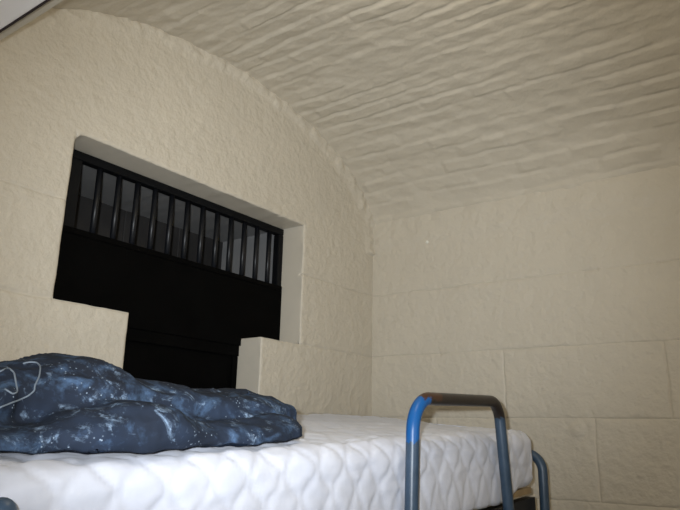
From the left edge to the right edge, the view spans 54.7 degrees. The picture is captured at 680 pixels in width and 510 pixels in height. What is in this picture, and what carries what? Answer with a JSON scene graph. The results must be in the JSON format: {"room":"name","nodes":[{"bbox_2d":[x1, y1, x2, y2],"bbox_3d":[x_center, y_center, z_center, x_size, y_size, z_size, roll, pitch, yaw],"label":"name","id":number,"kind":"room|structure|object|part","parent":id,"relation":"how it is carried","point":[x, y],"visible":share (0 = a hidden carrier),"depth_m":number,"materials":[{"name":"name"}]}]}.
{"room":"prison interior","nodes":[
{"label":"prison interior","id":0,"kind":"room"},
{"bbox_2d":[0,8,375,415],"bbox_3d":[-1.334,0.437,1.718,0.575,3.301,4.460,-10,-19,35],"label":"wall","id":1,"kind":"structure","parent":0,"point":[143,99],"depth_m":2.56,"materials":[{"name":"beige paint"}]},
{"bbox_2d":[0,0,44,29],"bbox_3d":[0.028,-0.984,0.900,2.996,0.569,0.240,-10,-19,35],"label":"trim","id":2,"kind":"structure","parent":1,"relation":"attached to","point":[10,10],"depth_m":1.47,"materials":[{"name":"white paint"}]},
{"bbox_2d":[0,0,49,32],"bbox_3d":[0.099,-0.723,0.928,2.984,0.085,0.004,-10,-19,35],"label":"trim","id":3,"kind":"structure","parent":1,"relation":"attached to","point":[45,1],"depth_m":1.49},
{"bbox_2d":[0,0,63,39],"bbox_3d":[0.120,-0.749,0.963,2.984,0.026,0.064,-10,-19,35],"label":"trim","id":4,"kind":"structure","parent":1,"relation":"attached to","point":[51,3],"depth_m":1.61,"materials":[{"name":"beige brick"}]},
{"bbox_2d":[74,195,222,268],"bbox_3d":[-0.985,1.036,2.577,0.039,2.607,1.211,-10,-19,35],"label":"door","id":5,"kind":"structure","parent":1,"relation":"in","point":[84,204],"depth_m":2.95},
{"bbox_2d":[53,149,283,388],"bbox_3d":[-0.651,0.990,2.337,0.059,2.564,1.165,-10,-19,35],"label":"gate","id":6,"kind":"object","parent":1,"relation":"attached to","point":[188,320],"visible":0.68,"depth_m":2.51,"materials":[{"name":"black metal"}]},
{"bbox_3d":[-0.618,0.162,2.550,0.021,0.302,1.165,-10,-19,35],"label":"plate","id":7,"kind":"part","parent":6,"relation":"part of","materials":[{"name":"black metal"}]},
{"bbox_3d":[-0.628,0.015,2.599,0.035,0.545,1.165,-10,-19,35],"label":"frame","id":8,"kind":"part","parent":6,"relation":"part of","materials":[{"name":"black metal"}]},
{"bbox_3d":[-0.653,1.260,2.277,0.050,2.011,0.643,-10,-19,35],"label":"panel","id":9,"kind":"part","parent":6,"relation":"part of","materials":[{"name":"black metal"}]},
{"bbox_2d":[53,0,679,224],"bbox_3d":[0.759,-0.748,1.896,3.020,0.536,2.173,-10,-19,35],"label":"ceiling","id":10,"kind":"structure","parent":0,"point":[431,106],"depth_m":2.69,"materials":[{"name":"beige paint"}]},
{"bbox_2d":[372,165,679,509],"bbox_3d":[1.349,0.952,2.327,3.030,2.735,0.023,-10,-19,35],"label":"wall","id":11,"kind":"structure","parent":0,"point":[561,307],"depth_m":2.83,"materials":[{"name":"beige paint"}]},
{"bbox_3d":[-0.174,1.873,0.387,3.720,0.120,4.600,-10,-19,35],"label":"floor","id":12,"kind":"structure","parent":0,"visible":0},
{"bbox_2d":[0,392,549,509],"bbox_3d":[-0.248,1.216,1.581,0.937,1.768,2.088,-10,-19,35],"label":"bunk bed","id":13,"kind":"object","parent":12,"relation":"on","point":[423,400],"visible":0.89,"depth_m":1.87,"materials":[{"name":"blue metal"}]},
{"bbox_3d":[-0.411,0.471,0.745,0.038,0.372,0.038,-10,-19,35],"label":"post","id":14,"kind":"part","parent":13,"relation":"part of","materials":[{"name":"blue metal"}]},
{"bbox_2d":[0,414,532,509],"bbox_3d":[-0.248,0.570,1.772,0.890,0.338,1.962,-10,-19,35],"label":"mattress","id":15,"kind":"object","parent":13,"relation":"on","point":[339,462],"visible":0.72,"depth_m":1.29,"materials":[{"name":"white fabric"}]},
{"bbox_2d":[0,353,302,453],"bbox_3d":[-0.426,0.294,1.294,0.524,0.186,0.879,-11,-19,37],"label":"sleeping bag","id":16,"kind":"object","parent":15,"relation":"on","point":[50,402],"visible":1,"depth_m":1.09,"materials":[{"name":"blue fabric"}]},
{"bbox_3d":[0.340,0.604,1.772,0.033,0.461,0.637,-10,-19,35],"label":"guard rail","id":17,"kind":"part","parent":13,"relation":"part of","materials":[{"name":"blue metal"}]},
{"bbox_3d":[0.066,0.681,1.495,0.034,0.129,2.033,-10,-19,35],"label":"rail","id":18,"kind":"part","parent":13,"relation":"part of","materials":[{"name":"metal"}]},
{"bbox_3d":[0.346,1.510,2.369,0.901,1.638,0.032,-10,-19,35],"label":"frame","id":19,"kind":"part","parent":13,"relation":"part of","materials":[{"name":"blue metal"}]}
]}

